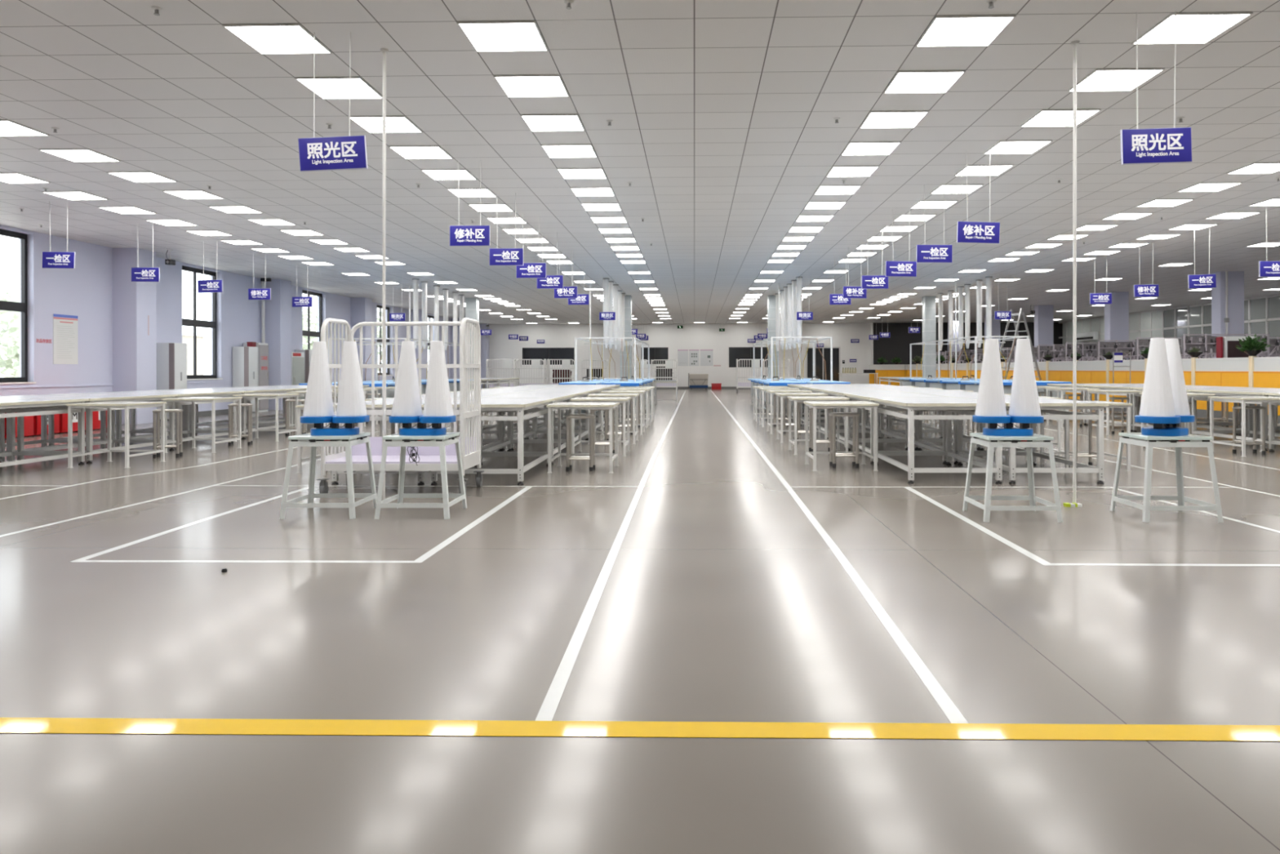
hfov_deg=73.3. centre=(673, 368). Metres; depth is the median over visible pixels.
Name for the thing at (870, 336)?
sign
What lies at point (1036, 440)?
stand
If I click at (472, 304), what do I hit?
column
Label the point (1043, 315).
column
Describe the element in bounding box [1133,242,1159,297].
sign
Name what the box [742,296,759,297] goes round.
recessed light
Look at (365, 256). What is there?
recessed light
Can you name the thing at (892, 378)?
workbench
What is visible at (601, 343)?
frame
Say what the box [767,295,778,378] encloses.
column
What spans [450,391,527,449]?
workbench
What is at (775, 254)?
recessed light
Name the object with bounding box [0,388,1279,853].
floor
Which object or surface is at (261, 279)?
box
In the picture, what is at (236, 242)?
diffuser
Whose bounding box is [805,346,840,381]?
door
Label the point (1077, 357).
bowl
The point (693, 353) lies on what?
poster
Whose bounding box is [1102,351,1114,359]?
planter
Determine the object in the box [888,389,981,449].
workbench
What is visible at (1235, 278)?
column
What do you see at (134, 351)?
wall pillar
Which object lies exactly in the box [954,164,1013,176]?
recessed light
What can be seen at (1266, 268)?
sign
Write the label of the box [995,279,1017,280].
diffuser
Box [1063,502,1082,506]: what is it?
socket
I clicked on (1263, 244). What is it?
recessed light
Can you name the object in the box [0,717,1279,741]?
tape
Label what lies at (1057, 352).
machine
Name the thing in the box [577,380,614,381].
table
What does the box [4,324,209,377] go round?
building
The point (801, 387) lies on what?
workbench
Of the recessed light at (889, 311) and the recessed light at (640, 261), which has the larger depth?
the recessed light at (889, 311)
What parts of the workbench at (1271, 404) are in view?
leg, frame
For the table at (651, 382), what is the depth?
27.06 m
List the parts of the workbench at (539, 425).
frame, leg, leg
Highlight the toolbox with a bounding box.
[246,342,256,346]
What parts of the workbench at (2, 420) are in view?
leg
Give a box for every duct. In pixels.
[412,278,419,348]
[421,281,427,349]
[433,284,439,341]
[442,288,448,351]
[452,292,457,349]
[458,294,464,326]
[603,278,608,347]
[608,280,613,348]
[613,284,618,349]
[617,290,622,351]
[621,293,625,351]
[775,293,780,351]
[779,289,784,350]
[783,286,788,349]
[786,283,792,348]
[791,280,796,347]
[795,276,802,346]
[937,293,943,351]
[947,289,954,349]
[957,285,964,349]
[964,284,970,348]
[975,280,982,347]
[985,275,992,338]
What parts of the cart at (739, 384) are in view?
rail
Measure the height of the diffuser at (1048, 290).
0.008 m
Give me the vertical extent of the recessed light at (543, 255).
0.014 m
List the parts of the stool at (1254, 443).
leg, seat, leg, leg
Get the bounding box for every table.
[66,401,166,467]
[161,396,242,453]
[231,393,299,441]
[286,390,341,433]
[295,402,382,472]
[298,382,337,402]
[332,388,378,426]
[362,382,395,398]
[363,386,395,393]
[363,397,430,436]
[389,381,426,393]
[417,380,426,393]
[421,393,459,432]
[445,391,491,435]
[448,378,473,391]
[448,379,459,391]
[489,386,529,422]
[546,402,619,472]
[558,382,602,416]
[569,381,608,412]
[569,397,631,456]
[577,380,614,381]
[586,393,639,444]
[589,379,619,380]
[600,390,645,435]
[601,382,643,417]
[608,381,646,410]
[610,388,650,427]
[614,380,649,409]
[618,386,654,422]
[619,379,652,400]
[626,378,654,402]
[653,381,678,404]
[747,378,765,404]
[751,378,781,408]
[752,386,789,421]
[755,379,787,411]
[758,387,799,426]
[759,380,795,412]
[764,381,807,417]
[765,390,812,434]
[775,392,828,443]
[784,378,810,408]
[786,396,849,454]
[790,379,825,407]
[796,380,834,412]
[803,400,879,471]
[804,381,850,417]
[838,373,878,383]
[897,387,942,426]
[898,377,926,386]
[911,378,951,387]
[921,389,973,434]
[925,379,972,389]
[937,377,967,379]
[942,380,979,390]
[951,393,1011,443]
[960,381,1012,414]
[1005,395,1062,454]
[1035,381,1071,410]
[1036,386,1059,422]
[1040,400,1132,471]
[1045,387,1100,427]
[1086,389,1149,435]
[1139,392,1215,435]
[1196,400,1232,421]
[1246,403,1279,430]
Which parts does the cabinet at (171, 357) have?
door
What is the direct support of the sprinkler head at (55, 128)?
attached to the ceiling
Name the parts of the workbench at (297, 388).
leg, leg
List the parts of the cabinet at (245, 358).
door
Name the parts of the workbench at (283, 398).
leg, leg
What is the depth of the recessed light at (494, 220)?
15.11 m
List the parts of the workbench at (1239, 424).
frame, leg, leg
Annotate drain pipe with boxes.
[261,281,265,342]
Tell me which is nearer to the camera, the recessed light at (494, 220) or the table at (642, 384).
the recessed light at (494, 220)
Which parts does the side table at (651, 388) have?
leg, leg, leg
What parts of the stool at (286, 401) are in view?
leg, leg, seat, leg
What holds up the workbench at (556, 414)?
on the floor
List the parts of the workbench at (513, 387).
frame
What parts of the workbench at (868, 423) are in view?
leg, leg, frame, leg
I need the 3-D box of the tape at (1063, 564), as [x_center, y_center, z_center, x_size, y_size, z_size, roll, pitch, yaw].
[3.283,1.156,5.073,2.185,0.001,0.050,0,0,2]
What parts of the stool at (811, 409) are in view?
leg, leg, seat, leg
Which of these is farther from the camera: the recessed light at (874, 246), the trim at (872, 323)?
the trim at (872, 323)
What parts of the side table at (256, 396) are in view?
leg, leg, frame, rail, leg, leg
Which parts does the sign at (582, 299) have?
cord, cord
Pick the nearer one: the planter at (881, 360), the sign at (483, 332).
the sign at (483, 332)
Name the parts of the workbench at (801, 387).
leg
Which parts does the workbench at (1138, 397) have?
leg, frame, leg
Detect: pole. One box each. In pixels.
[380,48,388,500]
[408,284,410,341]
[589,284,591,379]
[777,283,779,378]
[955,282,956,378]
[1070,40,1079,502]
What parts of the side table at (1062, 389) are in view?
leg, leg, frame, leg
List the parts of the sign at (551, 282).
cord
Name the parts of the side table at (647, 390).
frame, leg, leg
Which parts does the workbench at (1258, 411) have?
leg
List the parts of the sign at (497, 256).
cord, cord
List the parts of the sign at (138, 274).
cord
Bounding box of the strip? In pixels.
[147,315,149,335]
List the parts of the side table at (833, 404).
leg, leg, rail, frame, leg, leg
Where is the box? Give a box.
[260,278,271,281]
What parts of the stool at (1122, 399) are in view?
leg, seat, leg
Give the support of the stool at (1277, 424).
on the floor
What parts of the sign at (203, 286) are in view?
cord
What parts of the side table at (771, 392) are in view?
leg, leg, rail, leg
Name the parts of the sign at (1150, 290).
cord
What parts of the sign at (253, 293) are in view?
cord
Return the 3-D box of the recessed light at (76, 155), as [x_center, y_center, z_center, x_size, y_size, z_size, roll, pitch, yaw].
[-7.252,-2.609,10.513,0.596,0.014,0.590,0,0,1]
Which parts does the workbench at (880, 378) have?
frame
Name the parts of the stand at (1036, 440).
leg, leg, rail, glass, rail, leg, leg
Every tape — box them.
[0,423,417,499]
[0,426,450,537]
[0,484,66,486]
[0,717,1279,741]
[71,485,315,561]
[80,560,413,562]
[217,484,638,486]
[412,486,532,562]
[534,390,685,720]
[710,390,968,723]
[791,486,1199,487]
[904,487,1053,564]
[923,420,1279,496]
[1017,423,1279,470]
[1051,563,1279,566]
[1110,487,1279,533]
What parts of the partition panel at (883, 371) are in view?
orange rail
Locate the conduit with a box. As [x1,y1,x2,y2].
[1224,271,1229,333]
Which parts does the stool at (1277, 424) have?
leg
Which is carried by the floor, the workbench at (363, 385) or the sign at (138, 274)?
the workbench at (363, 385)
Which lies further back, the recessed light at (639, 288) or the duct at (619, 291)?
the duct at (619, 291)
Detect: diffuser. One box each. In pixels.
[148,220,194,225]
[223,240,259,244]
[253,248,288,252]
[280,256,311,258]
[334,248,367,251]
[343,273,367,275]
[376,262,404,264]
[377,282,398,284]
[434,281,455,283]
[503,229,537,233]
[516,238,547,242]
[546,261,572,263]
[634,280,653,282]
[760,271,782,273]
[777,245,805,248]
[789,226,822,231]
[813,280,832,281]
[825,271,847,272]
[839,259,865,262]
[895,215,933,220]
[936,279,957,280]
[958,270,983,272]
[990,258,1017,261]
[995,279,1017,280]
[1046,289,1066,291]
[1085,251,1118,254]
[1097,278,1120,279]
[1160,263,1190,266]
[1171,224,1215,229]
[1191,288,1211,290]
[1252,199,1279,205]
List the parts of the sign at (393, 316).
cord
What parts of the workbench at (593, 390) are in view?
leg, frame, leg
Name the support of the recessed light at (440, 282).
in the ceiling
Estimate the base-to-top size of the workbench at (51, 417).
0.813 m
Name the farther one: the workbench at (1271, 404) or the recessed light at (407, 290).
the recessed light at (407, 290)
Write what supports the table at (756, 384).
on the floor
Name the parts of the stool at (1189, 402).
leg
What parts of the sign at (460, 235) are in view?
cord, cord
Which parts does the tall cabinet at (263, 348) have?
door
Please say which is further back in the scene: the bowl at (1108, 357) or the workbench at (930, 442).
the bowl at (1108, 357)
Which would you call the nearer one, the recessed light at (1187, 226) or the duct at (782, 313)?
the recessed light at (1187, 226)
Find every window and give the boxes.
[0,228,27,382]
[182,265,217,378]
[302,289,322,349]
[377,305,389,374]
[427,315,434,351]
[522,347,574,364]
[640,347,668,364]
[728,346,767,367]
[1058,293,1279,344]
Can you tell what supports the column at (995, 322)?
on the floor
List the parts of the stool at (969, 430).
leg, leg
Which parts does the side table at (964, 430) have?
leg, leg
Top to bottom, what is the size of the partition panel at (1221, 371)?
1.375 m
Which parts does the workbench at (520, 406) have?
leg, leg, leg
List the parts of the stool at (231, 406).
leg, leg, seat, leg, leg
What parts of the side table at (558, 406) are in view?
leg, leg, frame, rail, leg, leg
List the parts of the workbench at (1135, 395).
leg, leg, leg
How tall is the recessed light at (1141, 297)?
0.014 m
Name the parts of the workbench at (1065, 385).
leg, leg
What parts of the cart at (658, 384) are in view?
rail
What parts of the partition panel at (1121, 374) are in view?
orange rail, rail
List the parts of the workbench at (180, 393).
leg, leg, leg, leg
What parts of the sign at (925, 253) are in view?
cord, cord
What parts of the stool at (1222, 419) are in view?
leg, leg, leg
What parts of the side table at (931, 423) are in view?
leg, rail, leg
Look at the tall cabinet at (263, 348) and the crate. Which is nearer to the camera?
the tall cabinet at (263, 348)
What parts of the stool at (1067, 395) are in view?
seat, leg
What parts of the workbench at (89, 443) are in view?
leg, leg, leg, leg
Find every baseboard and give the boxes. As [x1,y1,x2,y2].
[198,408,228,416]
[656,386,751,389]
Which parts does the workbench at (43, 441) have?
leg, leg, frame, leg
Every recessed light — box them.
[0,119,49,136]
[0,172,50,183]
[38,148,120,162]
[41,191,108,199]
[97,206,156,213]
[106,171,177,182]
[144,219,197,226]
[162,190,224,199]
[185,230,233,235]
[208,205,262,213]
[220,240,263,244]
[222,23,332,54]
[246,218,296,225]
[250,248,290,252]
[276,255,313,259]
[280,229,324,235]
[294,76,382,99]
[300,262,334,265]
[307,239,349,244]
[333,247,370,252]
[341,272,370,275]
[347,115,422,133]
[354,254,389,258]
[373,261,405,265]
[373,281,399,284]
[388,145,453,159]
[400,288,422,291]
[407,272,435,275]
[420,168,477,180]
[434,281,458,284]
[446,187,496,197]
[456,288,477,290]
[457,20,548,52]
[468,204,513,211]
[474,294,494,297]
[483,297,502,299]
[486,217,527,223]
[490,300,508,302]
[493,74,569,97]
[497,302,515,304]
[502,228,538,234]
[515,237,549,243]
[520,114,585,131]
[526,246,558,250]
[537,253,566,257]
[541,144,597,158]
[546,260,573,263]
[556,168,607,179]
[560,271,586,274]
[570,186,614,196]
[573,280,595,283]
[581,203,622,210]
[584,288,602,290]
[590,216,626,222]
[597,227,631,233]
[604,237,635,242]
[610,245,639,250]
[615,253,643,257]
[620,259,645,263]
[627,271,650,274]
[633,280,654,282]
[639,288,657,289]
[643,293,661,296]
[645,297,662,298]
[647,299,663,301]
[648,302,664,303]
[650,304,665,306]
[655,311,668,313]
[735,307,749,309]
[737,303,753,305]
[741,299,757,301]
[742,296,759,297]
[744,293,762,295]
[748,287,768,289]
[754,280,775,282]
[760,270,783,273]
[767,258,794,262]
[771,252,799,256]
[776,244,807,249]
[782,235,814,241]
[787,226,823,232]
[795,214,834,222]
[802,287,822,288]
[804,201,846,209]
[812,279,834,281]
[813,185,861,195]
[823,270,848,273]
[826,165,879,177]
[837,258,866,262]
[840,141,901,155]
[840,314,853,315]
[846,252,877,256]
[848,311,863,312]
[855,244,888,248]
[859,111,928,128]
[866,235,902,240]
[875,301,893,302]
[879,226,918,231]
[881,298,900,300]
[883,70,965,93]
[887,311,902,312]
[888,295,908,297]
[893,213,936,221]
[897,293,917,294]
[910,200,957,208]
[913,286,936,288]
[915,14,1016,47]
[929,184,983,194]
[933,278,959,281]
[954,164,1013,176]
[957,269,986,272]
[983,140,1052,154]
[986,257,1020,262]
[994,278,1021,280]
[1004,251,1039,255]
[1007,297,1028,299]
[1020,109,1101,127]
[1024,243,1063,248]
[1024,269,1053,271]
[1044,288,1070,291]
[1046,234,1088,239]
[1055,310,1072,311]
[1061,257,1097,261]
[1067,67,1164,92]
[1071,224,1119,230]
[1083,250,1121,254]
[1093,277,1123,280]
[1101,213,1153,219]
[1107,242,1149,247]
[1131,12,1253,44]
[1135,234,1181,239]
[1136,199,1194,207]
[1136,297,1158,298]
[1158,262,1194,266]
[1167,223,1217,230]
[1177,182,1242,191]
[1187,288,1211,290]
[1204,212,1261,218]
[1226,162,1279,173]
[1246,242,1279,246]
[1248,198,1279,206]
[1256,277,1279,279]
[1262,288,1279,290]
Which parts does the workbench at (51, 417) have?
leg, leg, frame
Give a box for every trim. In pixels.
[0,377,391,388]
[0,382,36,384]
[186,377,222,380]
[871,322,873,364]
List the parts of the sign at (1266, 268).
cord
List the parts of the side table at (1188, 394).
frame, rail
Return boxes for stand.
[279,432,377,519]
[374,432,466,519]
[962,432,1062,522]
[1110,432,1223,522]
[1112,351,1130,397]
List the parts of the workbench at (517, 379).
frame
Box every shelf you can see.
[325,455,457,463]
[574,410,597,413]
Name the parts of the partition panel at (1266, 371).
rail, orange rail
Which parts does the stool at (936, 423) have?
leg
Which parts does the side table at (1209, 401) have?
leg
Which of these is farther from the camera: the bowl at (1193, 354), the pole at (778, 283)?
the pole at (778, 283)
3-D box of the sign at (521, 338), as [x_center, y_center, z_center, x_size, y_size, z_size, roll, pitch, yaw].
[-8.350,-2.089,47.813,0.508,1.048,0.028,0,0,1]
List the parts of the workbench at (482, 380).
frame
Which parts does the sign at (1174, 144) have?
cord, cord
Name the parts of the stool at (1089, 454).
leg, leg, leg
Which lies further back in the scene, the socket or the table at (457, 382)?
the table at (457, 382)
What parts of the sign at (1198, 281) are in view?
cord, cord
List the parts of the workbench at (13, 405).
leg, leg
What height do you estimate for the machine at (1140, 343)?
2.000 m
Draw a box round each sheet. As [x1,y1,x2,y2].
[502,360,511,368]
[531,360,540,368]
[561,360,570,368]
[639,360,647,368]
[665,360,673,368]
[751,360,759,367]
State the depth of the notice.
17.11 m
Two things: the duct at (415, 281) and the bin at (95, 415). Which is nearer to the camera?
the bin at (95, 415)
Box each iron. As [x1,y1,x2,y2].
[581,376,589,381]
[619,376,627,381]
[773,376,779,381]
[809,376,818,381]
[960,375,969,380]
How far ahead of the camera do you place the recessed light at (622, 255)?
19.80 m
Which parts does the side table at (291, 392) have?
leg, frame, rail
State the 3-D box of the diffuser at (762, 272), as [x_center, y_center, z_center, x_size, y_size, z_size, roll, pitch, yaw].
[2.658,-2.635,23.368,0.572,0.008,0.566,0,0,1]
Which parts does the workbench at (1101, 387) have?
leg, frame, leg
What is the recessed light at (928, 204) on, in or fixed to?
in the ceiling
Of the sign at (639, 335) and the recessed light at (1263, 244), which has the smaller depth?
the recessed light at (1263, 244)
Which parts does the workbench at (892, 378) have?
frame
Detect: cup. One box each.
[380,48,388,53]
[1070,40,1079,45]
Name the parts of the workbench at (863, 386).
frame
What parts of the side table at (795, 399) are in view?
leg, leg, rail, frame, leg, leg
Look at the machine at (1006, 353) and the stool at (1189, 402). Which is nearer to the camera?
the stool at (1189, 402)
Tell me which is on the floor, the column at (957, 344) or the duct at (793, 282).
the column at (957, 344)
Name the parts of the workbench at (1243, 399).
leg, leg, rail, frame, leg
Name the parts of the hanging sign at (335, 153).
cord, cord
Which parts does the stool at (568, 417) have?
leg, leg, seat, leg, leg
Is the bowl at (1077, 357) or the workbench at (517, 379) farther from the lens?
the workbench at (517, 379)
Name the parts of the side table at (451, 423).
leg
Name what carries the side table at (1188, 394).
on the floor
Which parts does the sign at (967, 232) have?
cord, cord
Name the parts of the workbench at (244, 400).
leg, leg, leg, leg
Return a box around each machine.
[936,351,973,364]
[944,351,982,363]
[959,350,1005,363]
[977,348,1012,363]
[999,347,1044,362]
[1013,346,1070,361]
[1036,344,1097,361]
[1064,342,1131,360]
[1096,339,1142,360]
[1134,337,1214,359]
[1181,333,1277,358]
[1181,355,1204,358]
[1257,337,1279,357]
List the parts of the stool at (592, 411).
seat, leg, leg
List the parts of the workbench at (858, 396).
leg, leg, leg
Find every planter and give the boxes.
[876,356,887,364]
[890,356,901,364]
[911,355,922,364]
[936,355,945,363]
[964,357,971,362]
[1043,354,1053,360]
[1070,351,1082,359]
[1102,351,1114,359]
[1140,346,1149,358]
[1186,346,1203,357]
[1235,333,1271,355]
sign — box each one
[42,201,75,268]
[131,223,159,282]
[197,244,222,293]
[248,253,271,299]
[292,273,312,306]
[297,31,367,172]
[389,276,405,320]
[449,160,490,246]
[480,311,491,335]
[488,192,523,266]
[508,318,518,339]
[515,213,546,278]
[519,321,528,340]
[537,231,563,288]
[537,339,544,343]
[554,272,577,297]
[568,259,589,305]
[599,275,615,319]
[631,328,637,334]
[635,333,645,338]
[639,328,648,340]
[719,323,724,331]
[747,338,755,342]
[754,320,763,340]
[757,317,767,338]
[796,286,813,319]
[816,343,823,346]
[829,257,851,304]
[842,270,866,298]
[850,338,859,342]
[861,230,888,288]
[868,319,878,339]
[880,315,889,337]
[885,208,916,276]
[908,324,919,333]
[915,184,952,262]
[956,151,999,244]
[994,311,1011,319]
[1089,275,1111,304]
[1120,11,1192,164]
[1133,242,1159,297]
[1187,234,1216,288]
[1258,206,1279,276]
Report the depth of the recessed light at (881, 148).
10.25 m
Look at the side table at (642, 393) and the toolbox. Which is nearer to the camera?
the side table at (642, 393)
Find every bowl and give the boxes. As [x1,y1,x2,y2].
[1043,356,1053,360]
[1070,355,1082,359]
[1102,355,1114,359]
[1140,353,1148,358]
[1186,351,1203,357]
[1244,350,1262,355]
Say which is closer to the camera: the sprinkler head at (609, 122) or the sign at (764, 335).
the sprinkler head at (609, 122)
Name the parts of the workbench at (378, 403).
leg, frame, leg, leg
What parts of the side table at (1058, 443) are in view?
leg, leg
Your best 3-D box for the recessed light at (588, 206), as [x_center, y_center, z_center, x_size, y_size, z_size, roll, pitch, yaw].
[-1.168,-2.624,13.938,0.596,0.014,0.590,0,0,1]
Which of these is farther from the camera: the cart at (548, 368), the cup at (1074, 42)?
the cart at (548, 368)
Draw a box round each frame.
[328,337,471,381]
[574,337,649,410]
[753,336,832,408]
[910,335,1029,384]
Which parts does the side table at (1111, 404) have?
leg, leg, rail, frame, leg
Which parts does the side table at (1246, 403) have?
leg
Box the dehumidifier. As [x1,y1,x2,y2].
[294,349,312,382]
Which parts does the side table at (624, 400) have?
leg, leg, frame, rail, leg, leg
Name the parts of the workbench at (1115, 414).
frame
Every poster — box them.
[677,349,688,365]
[688,349,698,365]
[700,349,712,365]
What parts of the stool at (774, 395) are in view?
leg, leg, leg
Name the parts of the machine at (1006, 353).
yarn frame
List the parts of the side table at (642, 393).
leg, rail, frame, leg, leg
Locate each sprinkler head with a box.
[51,127,58,133]
[151,6,162,15]
[326,123,333,128]
[564,0,573,9]
[606,120,613,125]
[833,117,839,123]
[986,0,996,8]
[1177,116,1184,122]
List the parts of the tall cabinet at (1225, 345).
panel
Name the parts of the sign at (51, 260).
cord, cord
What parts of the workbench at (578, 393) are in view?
leg, leg, leg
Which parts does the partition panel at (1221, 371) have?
rail, orange rail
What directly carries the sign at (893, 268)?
hanging from the ceiling
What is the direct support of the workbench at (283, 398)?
on the floor
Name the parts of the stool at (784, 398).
leg, leg, leg, leg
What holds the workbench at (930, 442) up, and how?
on the floor
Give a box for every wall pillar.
[111,247,156,424]
[265,279,291,409]
[351,297,372,381]
[410,309,426,379]
[450,318,459,378]
[479,324,488,388]
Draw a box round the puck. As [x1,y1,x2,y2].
[221,568,227,572]
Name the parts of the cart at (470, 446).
rail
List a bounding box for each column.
[465,297,479,389]
[619,295,631,378]
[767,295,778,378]
[922,296,936,377]
[947,321,960,363]
[984,314,999,347]
[1034,305,1053,361]
[1104,291,1128,359]
[1211,271,1244,358]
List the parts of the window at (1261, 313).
frosted panel, pane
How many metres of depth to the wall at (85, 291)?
18.21 m
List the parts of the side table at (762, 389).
leg, leg, rail, leg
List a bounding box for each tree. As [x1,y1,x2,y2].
[0,275,19,377]
[302,308,317,349]
[377,311,428,371]
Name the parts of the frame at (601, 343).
post, post, post, rail, post, post, post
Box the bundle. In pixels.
[406,440,419,465]
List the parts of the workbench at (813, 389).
frame, leg, leg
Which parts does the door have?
pane, pane, pane, pane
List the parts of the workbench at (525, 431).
frame, leg, leg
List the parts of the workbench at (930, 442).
leg, leg, frame, leg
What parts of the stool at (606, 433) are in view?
leg, leg, leg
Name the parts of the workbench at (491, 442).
frame, leg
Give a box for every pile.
[552,369,571,383]
[585,368,602,379]
[656,366,673,380]
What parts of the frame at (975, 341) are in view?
post, post, post, rail, post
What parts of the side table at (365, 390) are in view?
leg, leg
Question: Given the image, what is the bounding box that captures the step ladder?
[1000,308,1041,380]
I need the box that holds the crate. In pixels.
[711,382,721,389]
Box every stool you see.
[152,408,182,457]
[227,403,253,445]
[284,399,306,435]
[325,422,356,455]
[365,393,381,422]
[456,420,459,431]
[484,412,488,423]
[564,413,595,471]
[589,408,614,453]
[604,402,622,443]
[617,398,632,434]
[625,395,639,426]
[765,391,780,420]
[773,394,788,426]
[782,397,800,432]
[793,401,808,441]
[808,406,833,451]
[829,412,859,467]
[924,411,928,422]
[934,411,953,428]
[967,419,986,436]
[1037,391,1045,421]
[1063,394,1082,426]
[1068,412,1097,467]
[1109,397,1129,434]
[1182,401,1191,434]
[1206,400,1228,426]
[1232,405,1266,454]
[1275,404,1279,430]
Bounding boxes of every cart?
[316,317,484,493]
[485,359,516,388]
[515,359,546,386]
[546,359,574,384]
[581,359,608,379]
[631,359,649,377]
[650,359,678,389]
[736,359,764,392]
[764,359,790,377]
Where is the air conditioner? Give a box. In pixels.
[1076,331,1098,341]
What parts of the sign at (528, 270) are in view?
cord, cord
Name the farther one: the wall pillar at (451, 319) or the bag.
the bag
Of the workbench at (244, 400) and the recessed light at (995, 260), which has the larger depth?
the recessed light at (995, 260)
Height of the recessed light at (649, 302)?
0.014 m
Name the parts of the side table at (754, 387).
leg, leg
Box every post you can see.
[915,364,917,377]
[951,363,953,377]
[966,362,969,377]
[1000,361,1004,379]
[1045,360,1050,381]
[1106,359,1111,383]
[1144,358,1147,377]
[1191,357,1198,385]
[1248,355,1257,386]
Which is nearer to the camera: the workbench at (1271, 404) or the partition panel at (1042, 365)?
the workbench at (1271, 404)
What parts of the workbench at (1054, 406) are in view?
leg, leg, leg, leg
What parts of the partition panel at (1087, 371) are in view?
rail, orange rail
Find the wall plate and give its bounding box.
[849,359,856,362]
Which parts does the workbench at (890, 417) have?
leg, leg, frame, leg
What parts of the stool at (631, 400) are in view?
leg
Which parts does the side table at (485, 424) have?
rail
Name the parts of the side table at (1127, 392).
leg, leg, frame, rail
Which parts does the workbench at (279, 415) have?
frame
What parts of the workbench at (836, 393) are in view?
leg, leg, leg, leg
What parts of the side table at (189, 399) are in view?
leg, leg, frame, rail, leg, leg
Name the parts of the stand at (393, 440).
leg, leg, rail, rail, glass, leg, leg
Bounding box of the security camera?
[164,249,175,265]
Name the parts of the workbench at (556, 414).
frame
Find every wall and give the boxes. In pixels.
[0,224,450,411]
[488,322,1062,386]
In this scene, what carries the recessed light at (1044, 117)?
in the ceiling
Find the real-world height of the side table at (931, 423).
0.765 m
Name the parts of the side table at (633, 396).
leg, leg, frame, rail, leg, leg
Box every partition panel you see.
[869,364,905,386]
[905,364,907,377]
[906,364,915,377]
[916,364,922,377]
[936,364,937,377]
[939,363,950,377]
[952,363,966,377]
[967,363,982,378]
[1002,362,1014,379]
[1033,361,1045,381]
[1048,360,1072,399]
[1076,360,1106,409]
[1108,359,1144,411]
[1181,358,1191,385]
[1195,357,1248,422]
[1253,356,1279,426]
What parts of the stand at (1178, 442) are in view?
leg, leg, rail, glass, rail, leg, leg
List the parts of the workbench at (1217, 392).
leg, leg, leg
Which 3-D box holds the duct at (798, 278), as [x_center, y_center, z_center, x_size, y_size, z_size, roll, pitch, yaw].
[3.603,-1.633,24.706,0.200,2.019,0.200,0,0,1]
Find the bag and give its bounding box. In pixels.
[863,369,875,373]
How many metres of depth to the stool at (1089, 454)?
10.18 m
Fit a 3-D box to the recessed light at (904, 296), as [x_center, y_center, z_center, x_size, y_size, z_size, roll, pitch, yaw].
[8.256,-2.648,31.566,0.596,0.014,0.590,0,0,1]
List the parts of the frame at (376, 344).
post, post, rail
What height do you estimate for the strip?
0.440 m
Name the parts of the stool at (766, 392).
leg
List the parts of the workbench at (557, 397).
leg, leg, leg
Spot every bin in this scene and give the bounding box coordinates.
[4,415,34,439]
[31,413,59,435]
[57,411,85,433]
[92,410,106,429]
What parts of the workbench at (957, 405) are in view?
leg, leg, leg, leg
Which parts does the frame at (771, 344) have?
post, post, post, rail, post, post, post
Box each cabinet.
[156,342,186,420]
[232,346,257,413]
[243,342,268,412]
[291,351,304,404]
[1216,336,1256,358]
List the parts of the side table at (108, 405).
leg, leg, frame, rail, leg, leg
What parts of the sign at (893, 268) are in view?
cord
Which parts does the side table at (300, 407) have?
leg, rail, leg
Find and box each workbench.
[0,394,106,460]
[0,398,8,462]
[0,398,88,466]
[17,394,177,463]
[48,391,181,447]
[115,391,244,449]
[130,388,234,437]
[189,388,295,439]
[195,386,286,428]
[245,385,306,417]
[247,386,333,429]
[290,384,368,402]
[331,398,459,484]
[398,394,502,451]
[431,398,554,484]
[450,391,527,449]
[470,378,500,388]
[472,387,548,439]
[480,393,575,464]
[481,377,511,388]
[494,377,519,386]
[496,386,562,423]
[506,390,591,449]
[521,384,573,422]
[531,387,603,439]
[554,386,612,431]
[568,384,620,417]
[633,377,656,395]
[787,383,841,422]
[796,385,862,425]
[808,387,884,438]
[823,390,907,449]
[832,383,888,417]
[843,392,951,463]
[847,385,908,429]
[866,386,942,438]
[869,397,1006,484]
[878,377,905,384]
[888,377,919,386]
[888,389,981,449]
[915,392,1030,463]
[956,396,1108,484]
[1047,383,1128,424]
[1084,385,1182,431]
[1094,383,1143,416]
[1130,386,1247,436]
[1137,385,1238,428]
[1188,389,1279,450]
[1195,386,1279,437]
[1208,395,1279,457]
[1255,389,1279,438]
[1265,392,1279,451]
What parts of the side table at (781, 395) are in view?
leg, leg, rail, frame, leg, leg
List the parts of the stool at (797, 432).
leg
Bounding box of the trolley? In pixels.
[688,373,708,389]
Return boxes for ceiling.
[0,0,1279,324]
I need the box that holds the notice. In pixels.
[53,313,78,364]
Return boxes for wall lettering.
[35,338,51,342]
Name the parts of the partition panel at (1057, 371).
rail, orange rail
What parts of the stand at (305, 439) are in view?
leg, leg, rail, rail, glass, leg, leg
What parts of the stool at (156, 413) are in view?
leg, leg, seat, leg, leg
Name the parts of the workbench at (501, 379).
frame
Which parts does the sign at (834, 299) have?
cord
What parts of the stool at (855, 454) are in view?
leg, leg, seat, leg, leg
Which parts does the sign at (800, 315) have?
cord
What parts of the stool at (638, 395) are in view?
leg, leg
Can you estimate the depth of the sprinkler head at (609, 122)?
9.12 m
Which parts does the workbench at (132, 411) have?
leg, frame, leg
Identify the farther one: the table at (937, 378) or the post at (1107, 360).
the table at (937, 378)

